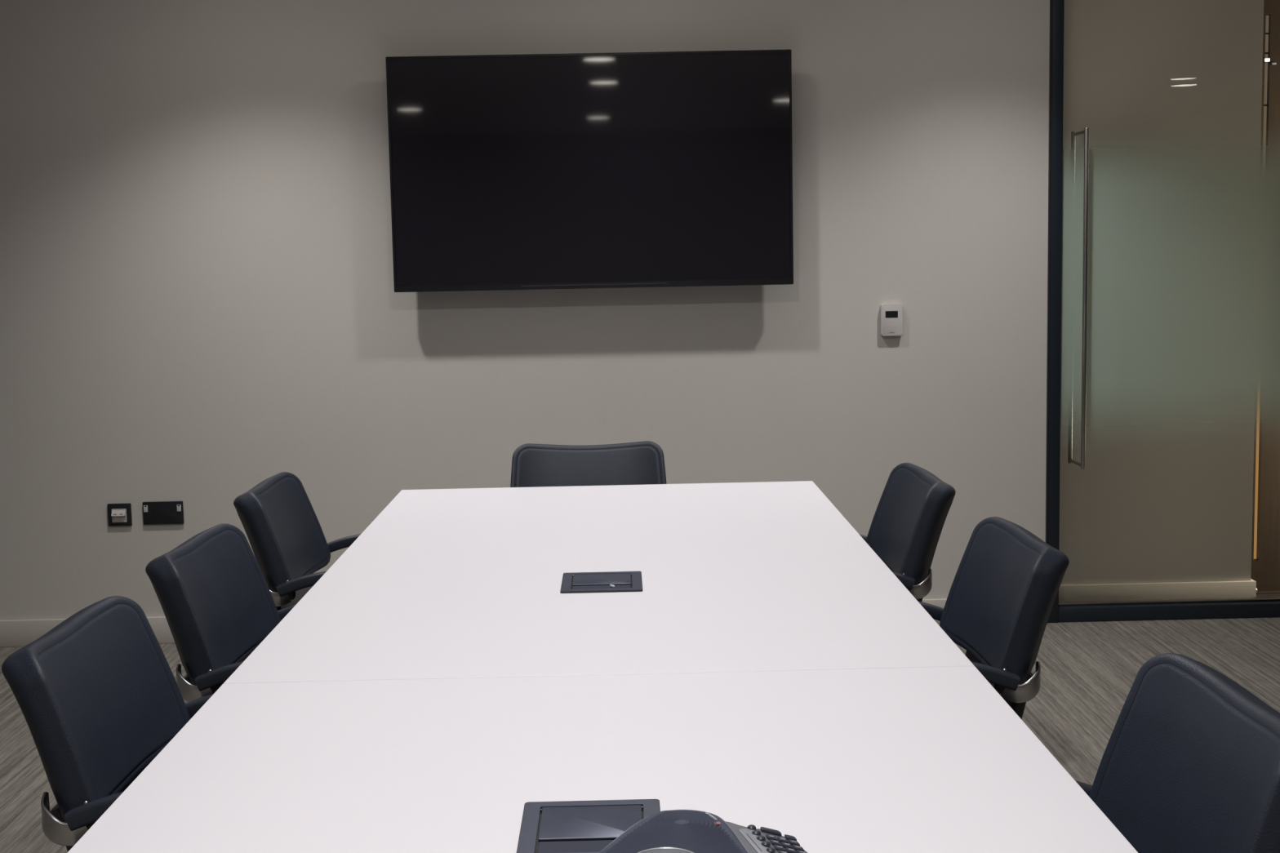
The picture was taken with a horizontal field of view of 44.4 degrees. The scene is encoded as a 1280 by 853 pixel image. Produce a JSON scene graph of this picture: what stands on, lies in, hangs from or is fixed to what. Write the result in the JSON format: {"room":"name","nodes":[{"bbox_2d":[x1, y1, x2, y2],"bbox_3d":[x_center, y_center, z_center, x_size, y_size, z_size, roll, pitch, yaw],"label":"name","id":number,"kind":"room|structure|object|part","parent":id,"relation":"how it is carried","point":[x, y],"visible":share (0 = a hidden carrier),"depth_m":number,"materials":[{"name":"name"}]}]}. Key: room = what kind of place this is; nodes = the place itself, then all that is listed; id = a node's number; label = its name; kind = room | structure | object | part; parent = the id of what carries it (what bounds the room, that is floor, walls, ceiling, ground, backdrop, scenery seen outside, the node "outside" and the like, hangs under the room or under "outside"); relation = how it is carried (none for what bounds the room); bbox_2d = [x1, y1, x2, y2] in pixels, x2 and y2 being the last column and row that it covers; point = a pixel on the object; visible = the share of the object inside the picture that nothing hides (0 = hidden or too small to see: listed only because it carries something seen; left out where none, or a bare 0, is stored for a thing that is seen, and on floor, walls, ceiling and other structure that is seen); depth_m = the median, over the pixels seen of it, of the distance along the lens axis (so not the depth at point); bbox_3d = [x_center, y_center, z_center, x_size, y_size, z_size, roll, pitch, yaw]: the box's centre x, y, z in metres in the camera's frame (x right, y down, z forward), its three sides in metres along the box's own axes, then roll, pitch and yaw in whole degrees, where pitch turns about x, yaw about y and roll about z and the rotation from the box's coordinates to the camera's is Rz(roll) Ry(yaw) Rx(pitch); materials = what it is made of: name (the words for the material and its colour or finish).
{"room":"office","nodes":[
{"label":"office","id":0,"kind":"room"},
{"bbox_2d":[0,0,1049,620],"bbox_3d":[-0.723,-0.516,5.753,4.425,2.600,0.100,-1,6,-1],"label":"wall","id":1,"kind":"structure","parent":0,"point":[200,306],"depth_m":5.71,"materials":[{"name":"paint"}]},
{"bbox_2d":[106,502,132,526],"bbox_3d":[-1.915,0.326,5.763,0.085,0.083,0.024,-1,6,-1],"label":"outlet","id":2,"kind":"object","parent":1,"relation":"attached to","point":[118,514],"visible":1,"depth_m":5.76,"materials":[{"name":"black"}]},
{"bbox_2d":[111,510,125,515],"bbox_3d":[-1.916,0.318,5.757,0.049,0.020,0.014,-1,6,-1],"label":"shutter","id":3,"kind":"object","parent":2,"relation":"attached to","point":[113,513],"depth_m":5.76,"materials":[{"name":"grey plastic"}]},
{"bbox_2d":[142,501,184,524],"bbox_3d":[-1.755,0.318,5.770,0.147,0.084,0.014,-1,6,-1],"label":"double socket","id":4,"kind":"object","parent":1,"relation":"attached to","point":[155,513],"visible":1,"depth_m":5.77,"materials":[{"name":"black plastic"}]},
{"bbox_2d":[143,505,147,512],"bbox_3d":[-1.817,0.303,5.762,0.015,0.025,0.004,-1,6,-1],"label":"rocker switch","id":5,"kind":"object","parent":4,"relation":"attached to","point":[145,507],"depth_m":5.76,"materials":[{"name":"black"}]},
{"bbox_2d":[176,504,181,511],"bbox_3d":[-1.695,0.300,5.764,0.015,0.025,0.004,-1,6,-1],"label":"rocker switch","id":6,"kind":"object","parent":4,"relation":"attached to","point":[178,506],"depth_m":5.76,"materials":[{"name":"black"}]},
{"bbox_2d":[0,598,946,647],"bbox_3d":[-0.647,0.731,5.830,4.324,0.100,0.016,-1,6,-1],"label":"baseboard","id":7,"kind":"structure","parent":1,"relation":"attached to","point":[13,633],"depth_m":5.80,"materials":[{"name":"grey paint"}]},
{"bbox_2d":[385,48,793,292],"bbox_3d":[-0.172,-0.907,5.603,1.422,0.822,0.131,-1,6,-1],"label":"television","id":8,"kind":"object","parent":1,"relation":"attached to","point":[654,169],"visible":1,"depth_m":5.54,"materials":[{"name":"black"}]},
{"bbox_2d":[880,303,902,335],"bbox_3d":[0.918,-0.390,5.729,0.078,0.114,0.025,-1,6,-1],"label":"wall thermostat","id":9,"kind":"object","parent":1,"relation":"attached to","point":[891,315],"visible":1,"depth_m":5.72,"materials":[{"name":"grey plastic"}]},
{"bbox_2d":[1045,0,1279,622],"bbox_3d":[2.062,-0.574,5.771,1.145,2.600,0.181,-1,6,-1],"label":"door","id":10,"kind":"structure","parent":1,"relation":"in","point":[1163,269],"depth_m":5.77,"materials":[{"name":"black"}]},
{"bbox_3d":[1.494,-0.557,5.718,0.007,2.600,0.003,-1,6,-1],"label":"post trim","id":11,"kind":"part","parent":10,"relation":"part of","materials":[{"name":"black metal"}]},
{"bbox_3d":[1.514,-0.563,5.775,0.049,2.600,0.112,-1,6,-1],"label":"post","id":12,"kind":"part","parent":10,"relation":"part of","materials":[{"name":"black metal"}]},
{"bbox_3d":[1.616,-0.458,5.694,0.016,1.236,0.016,-1,6,-1],"label":"pull handle","id":13,"kind":"part","parent":10,"relation":"part of","materials":[{"name":"silver metal"}]},
{"bbox_3d":[2.086,0.657,5.924,1.047,0.010,0.045,-1,6,-1],"label":"rail trim","id":14,"kind":"part","parent":10,"relation":"part of","materials":[{"name":"silver metal"}]},
{"bbox_3d":[2.087,0.690,5.921,1.047,0.054,0.108,-1,6,-1],"label":"rail","id":15,"kind":"part","parent":10,"relation":"part of","materials":[{"name":"black metal"}]},
{"bbox_3d":[2.062,-0.574,5.768,1.047,2.492,0.001,-1,6,-1],"label":"glass pane","id":16,"kind":"part","parent":10,"relation":"part of","materials":[{"name":"glass"}]},
{"bbox_2d":[0,591,1279,852],"bbox_3d":[1.220,1.169,2.375,8.150,0.100,13.035,-1,6,-1],"label":"floor","id":17,"kind":"structure","parent":0,"point":[1089,670],"depth_m":5.04,"materials":[{"name":"carpet"}]},
{"bbox_2d":[1,595,213,852],"bbox_3d":[-0.650,0.720,2.585,0.650,0.823,0.560,-1,6,0],"label":"chair","id":18,"kind":"object","parent":17,"relation":"on","point":[98,695],"visible":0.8,"depth_m":2.53,"materials":[{"name":"black leather"}]},
{"bbox_3d":[-0.663,0.617,2.308,0.352,0.196,0.032,-1,6,0],"label":"armrest","id":19,"kind":"part","parent":18,"relation":"part of","materials":[{"name":"grey leather"}]},
{"bbox_3d":[-0.665,0.560,2.833,0.352,0.196,0.032,-1,6,0],"label":"armrest","id":20,"kind":"part","parent":18,"relation":"part of","materials":[{"name":"grey"}]},
{"bbox_2d":[145,524,295,702],"bbox_3d":[-0.662,0.640,3.319,0.650,0.823,0.560,-1,6,2],"label":"chair","id":21,"kind":"object","parent":17,"relation":"on","point":[214,595],"visible":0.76,"depth_m":3.28,"materials":[{"name":"grey leather"}]},
{"bbox_3d":[-0.683,0.537,3.043,0.352,0.196,0.032,-1,6,2],"label":"armrest","id":22,"kind":"part","parent":21,"relation":"part of","materials":[{"name":"grey"}]},
{"bbox_3d":[-0.670,0.480,3.568,0.352,0.196,0.032,-1,6,2],"label":"armrest","id":23,"kind":"part","parent":21,"relation":"part of","materials":[{"name":"grey"}]},
{"bbox_2d":[233,471,360,610],"bbox_3d":[-0.711,0.549,4.172,0.650,0.823,0.560,-1,6,0],"label":"chair","id":24,"kind":"object","parent":17,"relation":"on","point":[281,524],"visible":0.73,"depth_m":4.13,"materials":[{"name":"grey leather"}]},
{"bbox_3d":[-0.723,0.446,3.895,0.352,0.196,0.032,-1,6,0],"label":"armrest","id":25,"kind":"part","parent":24,"relation":"part of","materials":[{"name":"grey"}]},
{"bbox_3d":[-0.728,0.389,4.420,0.352,0.196,0.032,-1,6,0],"label":"armrest","id":26,"kind":"part","parent":24,"relation":"part of","materials":[{"name":"grey"}]},
{"bbox_2d":[510,440,666,487],"bbox_3d":[-0.149,0.486,4.647,0.560,0.823,0.650,-1,6,-1],"label":"chair","id":27,"kind":"object","parent":17,"relation":"on","point":[637,463],"visible":0.27,"depth_m":4.85,"materials":[{"name":"grey leather"}]},
{"bbox_2d":[67,480,1137,852],"bbox_3d":[-0.057,0.759,2.543,1.200,0.730,4.174,-1,6,-1],"label":"table","id":28,"kind":"object","parent":17,"relation":"on","point":[768,668],"visible":0.85,"depth_m":2.35,"materials":[{"name":"white laminate"}]},
{"bbox_2d":[516,799,660,852],"bbox_3d":[-0.057,0.467,1.819,0.164,0.005,0.186,-1,6,-1],"label":"module","id":29,"kind":"object","parent":28,"relation":"on","point":[570,826],"visible":0.88,"depth_m":1.84,"materials":[{"name":"black"}]},
{"bbox_3d":[-0.057,0.465,1.840,0.119,0.003,0.104,-1,6,-1],"label":"lid","id":30,"kind":"part","parent":29,"relation":"part of","materials":[{"name":"metal"}]},
{"bbox_2d":[560,571,642,593],"bbox_3d":[-0.078,0.316,3.206,0.164,0.008,0.186,-1,6,-1],"label":"module","id":31,"kind":"object","parent":28,"relation":"on","point":[613,581],"visible":1,"depth_m":3.19,"materials":[{"name":"black"}]},
{"bbox_3d":[-0.078,0.315,3.227,0.119,0.003,0.104,-1,6,-1],"label":"lid","id":32,"kind":"part","parent":31,"relation":"part of","materials":[{"name":"metal"}]},
{"bbox_2d":[599,809,807,852],"bbox_3d":[0.056,0.461,1.596,0.291,0.061,0.285,-1,6,-1],"label":"phone","id":33,"kind":"object","parent":28,"relation":"on","point":[674,831],"visible":1,"depth_m":1.65,"materials":[{"name":"grey plastic"}]},
{"bbox_3d":[0.048,0.445,1.580,0.208,0.008,0.282,2,7,30],"label":"shoulder trim","id":34,"kind":"part","parent":33,"relation":"part of","materials":[{"name":"grey plastic"}]},
{"bbox_3d":[0.125,0.443,1.655,0.018,0.008,0.087,-3,6,-15],"label":"soft key panel","id":35,"kind":"part","parent":33,"relation":"part of","materials":[{"name":"grey"}]},
{"bbox_2d":[858,462,955,601],"bbox_3d":[0.478,0.533,4.101,0.650,0.823,0.560,-1,6,-1],"label":"chair","id":36,"kind":"object","parent":17,"relation":"on","point":[914,504],"visible":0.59,"depth_m":4.05,"materials":[{"name":"grey leather"}]},
{"bbox_3d":[0.480,0.373,4.350,0.352,0.196,0.032,-1,6,-1],"label":"armrest","id":37,"kind":"part","parent":36,"relation":"part of","materials":[{"name":"grey"}]},
{"bbox_3d":[0.493,0.429,3.825,0.352,0.196,0.032,-1,6,-1],"label":"armrest","id":38,"kind":"part","parent":36,"relation":"part of","materials":[{"name":"grey"}]},
{"bbox_2d":[917,516,1069,719],"bbox_3d":[0.517,0.628,3.212,0.650,0.823,0.560,-1,6,-1],"label":"chair","id":39,"kind":"object","parent":17,"relation":"on","point":[1007,580],"visible":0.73,"depth_m":3.16,"materials":[{"name":"grey leather"}]},
{"bbox_3d":[0.519,0.468,3.460,0.352,0.196,0.032,-1,6,-1],"label":"armrest","id":40,"kind":"part","parent":39,"relation":"part of","materials":[{"name":"grey"}]},
{"bbox_3d":[0.533,0.525,2.935,0.352,0.196,0.032,-1,6,-1],"label":"armrest","id":41,"kind":"part","parent":39,"relation":"part of","materials":[{"name":"grey"}]},
{"bbox_2d":[1075,653,1279,852],"bbox_3d":[0.507,0.754,2.054,0.650,0.823,0.560,-1,6,-1],"label":"chair","id":42,"kind":"object","parent":17,"relation":"on","point":[1190,762],"visible":0.82,"depth_m":2.09,"materials":[{"name":"grey leather"}]},
{"bbox_3d":[0.509,0.594,2.302,0.352,0.196,0.032,-1,6,-1],"label":"armrest","id":43,"kind":"part","parent":42,"relation":"part of","materials":[{"name":"grey"}]},
{"bbox_2d":[1059,0,1263,585],"bbox_3d":[1.639,-0.589,5.992,1.405,2.600,0.120,-1,6,-1],"label":"wall","id":44,"kind":"structure","parent":0,"point":[1155,499],"depth_m":6.00,"materials":[{"name":"white paint"}]},
{"bbox_2d":[1058,578,1256,600],"bbox_3d":[1.671,0.654,6.127,1.421,0.098,0.148,-1,6,-1],"label":"baseboard","id":45,"kind":"structure","parent":44,"relation":"attached to","point":[1247,588],"depth_m":6.06,"materials":[{"name":"beige"}]},
{"bbox_2d":[1250,0,1279,592],"bbox_3d":[3.029,-0.591,6.214,1.200,2.500,0.080,-1,6,-1],"label":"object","id":46,"kind":"structure","parent":44,"relation":"in","point":[1265,542],"depth_m":6.27,"materials":[{"name":"brown wood"}]},
{"bbox_3d":[2.469,-0.122,6.268,0.018,1.322,0.008,-1,6,-1],"label":"pane","id":47,"kind":"part","parent":46,"relation":"part of","materials":[{"name":"brown"}]},
{"bbox_3d":[2.447,-1.191,6.152,0.018,0.826,0.008,-1,6,-1],"label":"pane","id":48,"kind":"part","parent":46,"relation":"part of","materials":[{"name":"brown"}]},
{"bbox_2d":[1263,57,1270,62],"bbox_3d":[2.437,-1.425,6.096,0.018,0.014,0.016,-1,6,-1],"label":"strip light","id":49,"kind":"object","parent":46,"relation":"attached to","point":[1265,60],"visible":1,"depth_m":6.09,"materials":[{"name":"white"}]},
{"bbox_2d":[1271,61,1276,65],"bbox_3d":[2.465,-1.414,6.098,0.016,0.014,0.016,-1,6,-1],"label":"strip light","id":50,"kind":"object","parent":46,"relation":"attached to","point":[1273,63],"visible":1,"depth_m":6.10,"materials":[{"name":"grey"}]},
{"bbox_2d":[1255,591,1279,594],"bbox_3d":[3.269,0.651,6.291,1.730,0.006,0.010,-1,6,-1],"label":"trim","id":51,"kind":"structure","parent":44,"relation":"attached to","point":[1258,593],"depth_m":6.28,"materials":[{"name":"silver metal"}]}
]}

